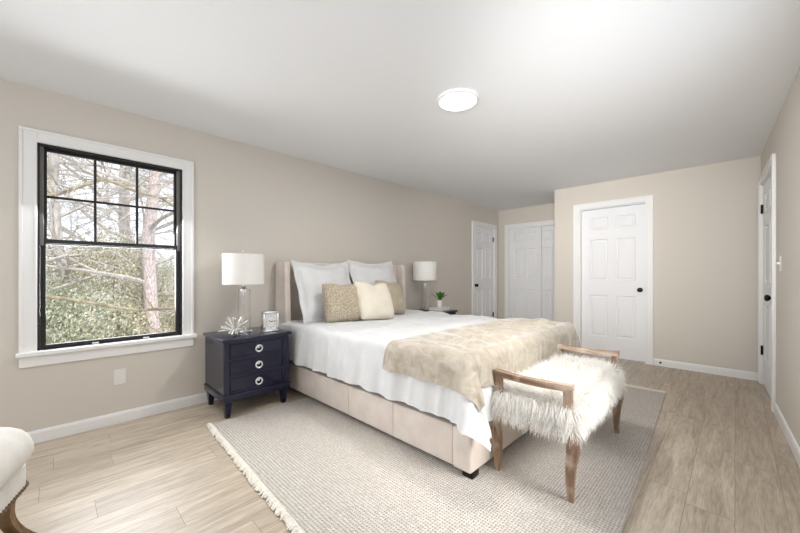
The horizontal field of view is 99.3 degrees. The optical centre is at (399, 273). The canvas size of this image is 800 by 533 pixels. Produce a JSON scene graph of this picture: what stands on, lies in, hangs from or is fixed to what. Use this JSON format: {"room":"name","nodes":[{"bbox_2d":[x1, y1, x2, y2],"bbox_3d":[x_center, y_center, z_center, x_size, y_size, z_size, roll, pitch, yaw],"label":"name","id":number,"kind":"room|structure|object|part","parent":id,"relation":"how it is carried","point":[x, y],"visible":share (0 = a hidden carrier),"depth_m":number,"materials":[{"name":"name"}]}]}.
{"room":"bedroom","nodes":[
{"label":"bedroom","id":0,"kind":"room"},
{"bbox_2d":[0,78,497,431],"bbox_3d":[-0.816,-0.060,4.138,0.130,2.440,8.150,0,0,45],"label":"wall","id":1,"kind":"structure","parent":0,"point":[250,199],"depth_m":3.15,"materials":[{"name":"paint"}]},
{"bbox_2d":[15,126,196,368],"bbox_3d":[-2.221,-0.178,2.676,0.180,1.621,1.065,0,0,45],"label":"window","id":2,"kind":"structure","parent":1,"relation":"in","point":[32,155],"depth_m":2.46,"materials":[{"name":"white wood"}]},
{"bbox_3d":[-2.207,0.580,2.662,0.140,0.104,1.065,0,0,45],"label":"sill","id":3,"kind":"part","parent":2,"relation":"part of","materials":[{"name":"white wood"}]},
{"bbox_3d":[-2.248,-0.551,2.699,0.028,0.682,0.804,0,0,45],"label":"sash","id":4,"kind":"part","parent":2,"relation":"part of","materials":[{"name":"black"}]},
{"bbox_3d":[-2.223,0.141,2.674,0.032,0.771,0.834,0,0,45],"label":"sash","id":5,"kind":"part","parent":2,"relation":"part of","materials":[{"name":"black"}]},
{"bbox_2d":[113,368,125,384],"bbox_3d":[-2.184,0.800,2.650,0.008,0.120,0.076,0,0,45],"label":"wall plate","id":6,"kind":"object","parent":1,"relation":"attached to","point":[119,375],"visible":1,"depth_m":2.65,"materials":[{"name":"white plastic"}]},
{"bbox_2d":[26,392,217,443],"bbox_3d":[-1.158,1.116,3.688,0.014,0.088,7.030,0,0,45],"label":"baseboard","id":7,"kind":"structure","parent":1,"relation":"attached to","point":[58,431],"depth_m":2.62,"materials":[{"name":"white wood"}]},
{"bbox_2d":[472,220,496,317],"bbox_3d":[1.586,0.092,6.540,0.180,2.135,0.885,0,0,45],"label":"door","id":8,"kind":"structure","parent":1,"relation":"in","point":[484,235],"depth_m":6.54,"materials":[{"name":"white wood"}]},
{"bbox_2d":[0,0,799,210],"bbox_3d":[0.634,-1.320,2.674,4.350,0.080,8.500,0,0,45],"label":"ceiling","id":9,"kind":"structure","parent":0,"point":[572,93],"depth_m":2.16,"materials":[{"name":"paint"}]},
{"bbox_2d":[437,88,478,111],"bbox_3d":[0.423,-1.268,2.489,0.306,0.024,0.306,0,0,45],"label":"recessed light","id":10,"kind":"object","parent":9,"relation":"in","point":[457,99],"visible":1,"depth_m":2.45,"materials":[{"name":"white"}]},
{"bbox_2d":[440,92,475,109],"bbox_3d":[0.423,-1.260,2.489,0.266,0.007,0.266,0,0,45],"label":"diffuser","id":11,"kind":"object","parent":10,"relation":"attached to","point":[448,100],"depth_m":2.47,"materials":[{"name":"white plastic"}]},
{"bbox_2d":[0,353,799,532],"bbox_3d":[0.634,1.200,2.674,4.350,0.080,8.500,0,0,45],"label":"floor","id":12,"kind":"structure","parent":0,"point":[718,459],"depth_m":1.98,"materials":[{"name":"brown wood"}]},
{"bbox_2d":[0,427,35,532],"bbox_3d":[-1.756,0.675,1.045,0.742,0.970,0.704,0,0,-29],"label":"accent chair","id":13,"kind":"object","parent":12,"relation":"on","point":[16,445],"visible":1,"depth_m":1.36,"materials":[{"name":"beige fabric"}]},
{"bbox_3d":[-1.728,0.858,1.068,0.612,0.115,0.632,0,0,-29],"label":"seat rail","id":14,"kind":"part","parent":13,"relation":"part of","materials":[{"name":"beige fabric"}]},
{"bbox_3d":[-1.710,0.896,1.131,0.541,0.016,0.560,0,0,-29],"label":"nailhead trim","id":15,"kind":"part","parent":13,"relation":"part of","materials":[{"name":"brown metal"}]},
{"bbox_2d":[0,427,33,487],"bbox_3d":[-1.718,0.715,1.067,0.654,0.180,0.704,0,0,-29],"label":"seat cushion","id":16,"kind":"object","parent":13,"relation":"on","point":[16,445],"depth_m":1.34,"materials":[{"name":"beige fabric"}]},
{"bbox_3d":[-1.629,1.035,1.452,0.059,0.250,0.138,0,0,13],"label":"leg","id":17,"kind":"part","parent":13,"relation":"part of","materials":[{"name":"brown wood"}]},
{"bbox_2d":[203,326,291,418],"bbox_3d":[-1.363,0.840,3.045,0.505,0.640,0.586,0,0,45],"label":"nightstand","id":18,"kind":"object","parent":12,"relation":"on","point":[256,362],"visible":0.98,"depth_m":2.87,"materials":[{"name":"blue paint"}]},
{"bbox_3d":[-1.685,1.091,3.028,0.060,0.137,0.060,0,0,45],"label":"leg","id":19,"kind":"part","parent":18,"relation":"part of","materials":[{"name":"blue paint"}]},
{"bbox_3d":[-1.392,1.091,2.740,0.060,0.137,0.060,0,0,45],"label":"leg","id":20,"kind":"part","parent":18,"relation":"part of","materials":[{"name":"blue paint"}]},
{"bbox_2d":[218,317,247,334],"bbox_3d":[-1.393,0.432,2.859,0.178,0.155,0.232,0,0,45],"label":"starburst ornament","id":21,"kind":"object","parent":18,"relation":"on","point":[234,329],"visible":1,"depth_m":2.84,"materials":[{"name":"silver metal"}]},
{"bbox_2d":[222,251,263,333],"bbox_3d":[-1.398,0.158,3.041,0.344,0.725,0.344,0,0,45],"label":"table lamp","id":22,"kind":"object","parent":18,"relation":"on","point":[243,268],"visible":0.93,"depth_m":2.93,"materials":[{"name":"white fabric"}]},
{"bbox_3d":[-1.398,-0.043,3.041,0.344,0.265,0.344,0,0,45],"label":"lamp shade","id":23,"kind":"part","parent":22,"relation":"part of","materials":[{"name":"fabric"}]},
{"bbox_3d":[-1.203,0.904,2.888,0.022,0.120,0.454,0,0,45],"label":"drawer","id":24,"kind":"part","parent":18,"relation":"part of","materials":[{"name":"blue paint"}]},
{"bbox_3d":[-1.203,0.765,2.888,0.022,0.116,0.454,0,0,45],"label":"drawer","id":25,"kind":"part","parent":18,"relation":"part of","materials":[{"name":"blue paint"}]},
{"bbox_3d":[-1.203,0.627,2.888,0.022,0.117,0.454,0,0,45],"label":"drawer","id":26,"kind":"part","parent":18,"relation":"part of","materials":[{"name":"blue paint"}]},
{"bbox_3d":[-1.195,0.904,2.880,0.022,0.064,0.064,0,0,45],"label":"ring pull","id":27,"kind":"part","parent":18,"relation":"part of","materials":[{"name":"silver metal"}]},
{"bbox_3d":[-1.195,0.765,2.880,0.022,0.064,0.064,0,0,45],"label":"ring pull","id":28,"kind":"part","parent":18,"relation":"part of","materials":[{"name":"silver metal"}]},
{"bbox_3d":[-1.195,0.627,2.880,0.022,0.064,0.064,0,0,45],"label":"ring pull","id":29,"kind":"part","parent":18,"relation":"part of","materials":[{"name":"silver metal"}]},
{"bbox_2d":[261,310,278,332],"bbox_3d":[-1.178,0.427,3.079,0.142,0.185,0.074,0,0,-39],"label":"desk clock","id":30,"kind":"object","parent":18,"relation":"on","point":[269,319],"visible":1,"depth_m":3.05,"materials":[{"name":"silver metal"}]},
{"bbox_3d":[-1.058,1.091,3.079,0.060,0.137,0.060,0,0,45],"label":"leg","id":31,"kind":"part","parent":18,"relation":"part of","materials":[{"name":"blue paint"}]},
{"bbox_2d":[206,384,665,532],"bbox_3d":[0.595,1.145,2.838,2.599,0.028,3.511,0,0,45],"label":"area rug","id":32,"kind":"object","parent":12,"relation":"on","point":[322,468],"visible":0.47,"depth_m":1.93,"materials":[{"name":"beige carpet"}]},
{"bbox_2d":[275,262,527,479],"bbox_3d":[0.157,0.517,3.323,2.370,1.285,1.745,0,0,45],"label":"upholstered bed","id":33,"kind":"object","parent":32,"relation":"on","point":[437,436],"visible":0.38,"depth_m":2.41,"materials":[{"name":"beige fabric"}]},
{"bbox_3d":[-0.650,0.468,4.118,0.105,1.185,1.645,0,0,45],"label":"headboard","id":34,"kind":"part","parent":33,"relation":"part of","materials":[{"name":"beige fabric"}]},
{"bbox_3d":[-0.383,0.992,2.697,2.000,0.233,0.075,0,0,45],"label":"rail","id":35,"kind":"part","parent":33,"relation":"part of","materials":[{"name":"beige fabric"}]},
{"bbox_3d":[0.403,1.126,1.940,0.068,0.042,0.068,0,0,45],"label":"leg","id":36,"kind":"part","parent":33,"relation":"part of","materials":[{"name":"black wood"}]},
{"bbox_3d":[0.957,0.989,2.535,0.125,0.238,1.745,0,0,45],"label":"foot rail","id":37,"kind":"part","parent":33,"relation":"part of","materials":[{"name":"beige fabric"}]},
{"bbox_3d":[0.166,0.696,3.314,2.155,0.383,1.555,0,0,45],"label":"mattress","id":38,"kind":"object","parent":33,"relation":"on","visible":0},
{"bbox_2d":[279,309,504,451],"bbox_3d":[0.218,0.674,3.225,2.442,0.477,2.029,0,0,45],"label":"duvet","id":39,"kind":"object","parent":38,"relation":"on","point":[351,352],"visible":0.4,"depth_m":2.59,"materials":[{"name":"white fabric"}]},
{"bbox_2d":[291,260,350,322],"bbox_3d":[-0.774,0.164,3.612,0.288,0.622,0.700,0,0,45],"label":"euro pillow","id":40,"kind":"object","parent":39,"relation":"on","point":[309,278],"visible":0.59,"depth_m":3.44,"materials":[{"name":"white fabric"}]},
{"bbox_2d":[322,284,362,322],"bbox_3d":[-0.574,0.285,3.410,0.418,0.379,0.240,0,0,-37],"label":"throw pillow","id":41,"kind":"object","parent":39,"relation":"on","point":[340,302],"visible":0.96,"depth_m":3.30,"materials":[{"name":"beige fabric"}]},
{"bbox_2d":[347,260,396,285],"bbox_3d":[-0.278,0.152,4.127,0.284,0.646,0.720,0,0,45],"label":"euro pillow","id":42,"kind":"object","parent":39,"relation":"on","point":[359,272],"visible":0.38,"depth_m":4.05,"materials":[{"name":"white fabric"}]},
{"bbox_2d":[354,282,393,319],"bbox_3d":[-0.267,0.279,3.597,0.256,0.402,0.467,0,0,45],"label":"throw pillow","id":43,"kind":"object","parent":39,"relation":"on","point":[375,302],"visible":0.98,"depth_m":3.49,"materials":[{"name":"beige fabric"}]},
{"bbox_2d":[375,280,404,313],"bbox_3d":[-0.111,0.274,3.972,0.242,0.403,0.420,0,0,45],"label":"throw pillow","id":44,"kind":"object","parent":39,"relation":"on","point":[395,290],"visible":0.56,"depth_m":3.93,"materials":[{"name":"beige fabric"}]},
{"bbox_2d":[382,318,580,411],"bbox_3d":[0.793,0.613,2.699,0.765,0.418,1.894,0,0,45],"label":"throw blanket","id":45,"kind":"object","parent":39,"relation":"on","point":[463,359],"visible":0.92,"depth_m":2.20,"materials":[{"name":"beige fur"}]},
{"bbox_2d":[489,343,627,503],"bbox_3d":[1.072,0.853,2.226,0.569,0.590,1.199,0,0,44],"label":"bench","id":46,"kind":"object","parent":32,"relation":"on","point":[559,398],"visible":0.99,"depth_m":1.91,"materials":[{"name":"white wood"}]},
{"bbox_3d":[0.567,0.856,1.998,0.074,0.585,0.049,0,0,44],"label":"leg","id":47,"kind":"part","parent":46,"relation":"part of","materials":[{"name":"brown wood"}]},
{"bbox_3d":[0.716,0.580,1.857,0.428,0.044,0.042,0,0,44],"label":"arm rail","id":48,"kind":"part","parent":46,"relation":"part of","materials":[{"name":"brown wood"}]},
{"bbox_3d":[1.069,0.816,2.228,0.412,0.065,1.060,0,0,44],"label":"seat frame","id":49,"kind":"part","parent":46,"relation":"part of","materials":[{"name":"white wood"}]},
{"bbox_2d":[504,368,606,424],"bbox_3d":[1.073,0.748,2.224,0.392,0.130,1.032,0,0,44],"label":"seat cushion","id":50,"kind":"object","parent":46,"relation":"on","point":[559,404],"depth_m":1.88,"materials":[{"name":"fur"}]},
{"bbox_3d":[1.272,0.856,2.741,0.074,0.585,0.049,0,0,44],"label":"leg","id":51,"kind":"part","parent":46,"relation":"part of","materials":[{"name":"brown wood"}]},
{"bbox_3d":[0.865,0.856,1.715,0.074,0.585,0.049,0,0,44],"label":"leg","id":52,"kind":"part","parent":46,"relation":"part of","materials":[{"name":"brown wood"}]},
{"bbox_3d":[1.421,0.580,2.599,0.428,0.044,0.042,0,0,44],"label":"arm rail","id":53,"kind":"part","parent":46,"relation":"part of","materials":[{"name":"brown wood"}]},
{"bbox_3d":[1.571,0.856,2.457,0.074,0.585,0.049,0,0,44],"label":"leg","id":54,"kind":"part","parent":46,"relation":"part of","materials":[{"name":"brown wood"}]},
{"bbox_2d":[414,309,457,314],"bbox_3d":[0.453,0.840,4.888,0.505,0.640,0.586,0,0,45],"label":"nightstand","id":55,"kind":"object","parent":12,"relation":"on","point":[451,312],"visible":0.02,"depth_m":4.84,"materials":[{"name":"blue paint"}]},
{"bbox_2d":[413,260,436,309],"bbox_3d":[0.359,0.158,4.924,0.344,0.725,0.344,0,0,45],"label":"table lamp","id":56,"kind":"object","parent":55,"relation":"on","point":[424,270],"visible":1,"depth_m":4.81,"materials":[{"name":"white fabric"}]},
{"bbox_3d":[0.359,-0.043,4.924,0.344,0.265,0.344,0,0,45],"label":"lamp shade","id":57,"kind":"part","parent":56,"relation":"part of","materials":[{"name":"fabric"}]},
{"bbox_2d":[429,306,449,310],"bbox_3d":[0.578,0.501,4.947,0.200,0.038,0.260,0,0,37],"label":"hardcover book","id":58,"kind":"object","parent":55,"relation":"on","point":[435,308],"visible":0.87,"depth_m":4.89,"materials":[{"name":"white paper"}]},
{"bbox_2d":[431,291,445,306],"bbox_3d":[0.568,0.355,4.963,0.242,0.254,0.201,0,0,-6],"label":"potted plant","id":59,"kind":"object","parent":58,"relation":"on","point":[440,295],"visible":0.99,"depth_m":4.96,"materials":[{"name":"green plant"}]},
{"bbox_3d":[0.581,0.433,4.993,0.078,0.098,0.078,0,0,45],"label":"pot","id":60,"kind":"part","parent":59,"relation":"part of","materials":[{"name":"white ceramic"}]},
{"bbox_2d":[498,203,553,318],"bbox_3d":[2.611,-0.060,6.391,1.590,2.440,0.130,0,0,45],"label":"wall","id":61,"kind":"structure","parent":0,"point":[545,212],"depth_m":6.79,"materials":[{"name":"paint"}]},
{"bbox_2d":[505,220,553,320],"bbox_3d":[2.609,0.092,6.375,1.320,2.135,0.155,0,0,45],"label":"door","id":62,"kind":"structure","parent":61,"relation":"in","point":[529,247],"depth_m":6.47,"materials":[{"name":"white wood"}]},
{"bbox_2d":[554,156,760,372],"bbox_3d":[3.236,-0.060,4.428,2.325,2.440,0.130,0,0,45],"label":"wall","id":63,"kind":"structure","parent":0,"point":[705,217],"depth_m":4.05,"materials":[{"name":"paint"}]},
{"bbox_2d":[573,195,652,364],"bbox_3d":[2.933,0.075,4.708,0.950,2.170,0.155,0,0,45],"label":"door","id":64,"kind":"structure","parent":63,"relation":"in","point":[613,239],"depth_m":4.68,"materials":[{"name":"white wood"}]},
{"bbox_2d":[654,358,757,380],"bbox_3d":[3.566,1.116,4.001,0.935,0.088,0.014,0,0,45],"label":"baseboard","id":65,"kind":"structure","parent":63,"relation":"attached to","point":[741,374],"depth_m":3.96,"materials":[{"name":"white wood"}]},
{"bbox_2d":[761,67,799,446],"bbox_3d":[1.559,-0.060,1.002,0.130,2.440,7.116,0,0,42],"label":"wall","id":66,"kind":"structure","parent":0,"point":[784,138],"depth_m":2.37,"materials":[{"name":"paint"}]},
{"bbox_2d":[758,153,775,411],"bbox_3d":[3.533,0.075,3.214,0.186,2.170,1.086,0,0,42],"label":"door","id":67,"kind":"structure","parent":66,"relation":"in","point":[766,181],"depth_m":3.37,"materials":[{"name":"white wood"}]},
{"bbox_3d":[3.226,0.210,2.969,0.062,0.062,0.062,0,0,42],"label":"knob","id":68,"kind":"part","parent":67,"relation":"part of","materials":[{"name":"black metal"}]},
{"bbox_2d":[777,256,780,270],"bbox_3d":[2.967,-0.080,2.664,0.022,0.116,0.072,0,0,42],"label":"light switch","id":69,"kind":"object","parent":66,"relation":"attached to","point":[779,262],"visible":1,"depth_m":2.66,"materials":[{"name":"white plastic"}]},
{"bbox_2d":[774,403,799,467],"bbox_3d":[1.138,1.116,0.647,0.014,0.088,5.925,0,0,42],"label":"baseboard","id":70,"kind":"structure","parent":66,"relation":"attached to","point":[794,447],"depth_m":2.35,"materials":[{"name":"white wood"}]},
{"label":"outside","id":71,"kind":"structure","parent":0,"visible":0},
{"bbox_3d":[-11.373,4.060,12.608,26.100,0.200,30.000,0,0,45],"label":"ground","id":72,"kind":"structure","parent":71,"visible":0},
{"bbox_2d":[46,264,121,343],"bbox_3d":[-7.665,1.652,5.671,3.653,5.055,4.821,0,0,38],"label":"evergreen shrub","id":73,"kind":"object","parent":72,"relation":"on","point":[51,304],"visible":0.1,"depth_m":6.62,"materials":[{"name":"green plant"}]},
{"bbox_2d":[46,155,172,335],"bbox_3d":[-8.829,-3.825,11.046,10.613,15.590,11.704,0,0,-42],"label":"bare tree","id":74,"kind":"object","parent":72,"relation":"on","point":[121,214],"visible":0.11,"depth_m":10.55,"materials":[{"name":"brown plant"}]},
{"bbox_2d":[46,223,174,343],"bbox_3d":[-7.000,1.512,8.088,3.616,5.392,3.946,0,0,14],"label":"evergreen shrub","id":75,"kind":"object","parent":72,"relation":"on","point":[140,318],"visible":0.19,"depth_m":7.52,"materials":[{"name":"green plant"}]},
{"bbox_2d":[46,152,174,333],"bbox_3d":[-5.118,-2.779,8.175,9.627,13.508,8.697,0,0,-5],"label":"bare tree","id":76,"kind":"object","parent":72,"relation":"on","point":[150,292],"visible":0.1,"depth_m":7.62,"materials":[{"name":"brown plant"}]},
{"bbox_2d":[46,152,174,339],"bbox_3d":[-7.127,-2.359,7.751,8.347,12.675,10.299,0,0,-11],"label":"bare tree","id":77,"kind":"object","parent":72,"relation":"on","point":[52,160],"visible":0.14,"depth_m":6.96,"materials":[{"name":"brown plant"}]},
{"bbox_2d":[46,154,174,336],"bbox_3d":[-6.590,-2.213,5.578,7.554,12.372,8.354,0,0,10],"label":"bare tree","id":78,"kind":"object","parent":72,"relation":"on","point":[101,199],"visible":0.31,"depth_m":6.63,"materials":[{"name":"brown plant"}]},
{"bbox_2d":[47,156,172,206],"bbox_3d":[-4.987,-1.357,5.615,0.587,1.266,3.435,0,0,45],"label":"bough","id":79,"kind":"object","parent":78,"relation":"attached to","point":[84,184],"visible":0.59,"depth_m":5.76,"materials":[{"name":"beige plant"}]},
{"bbox_2d":[46,271,174,318],"bbox_3d":[-4.436,0.191,4.787,0.470,1.018,3.216,0,0,45],"label":"bough","id":80,"kind":"object","parent":78,"relation":"attached to","point":[47,296],"visible":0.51,"depth_m":5.07,"materials":[{"name":"beige plant"}]},
{"bbox_2d":[121,303,174,336],"bbox_3d":[-3.707,0.997,5.108,1.488,1.396,0.533,0,0,-39],"label":"bough","id":81,"kind":"object","parent":80,"relation":"attached to","point":[172,328],"visible":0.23,"depth_m":5.25,"materials":[{"name":"brown plant"}]},
{"bbox_2d":[81,260,174,338],"bbox_3d":[-6.950,1.846,10.772,3.989,4.643,3.946,0,0,-2],"label":"evergreen shrub","id":82,"kind":"object","parent":72,"relation":"on","point":[169,260],"visible":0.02,"depth_m":9.54,"materials":[{"name":"green plant"}]}
]}

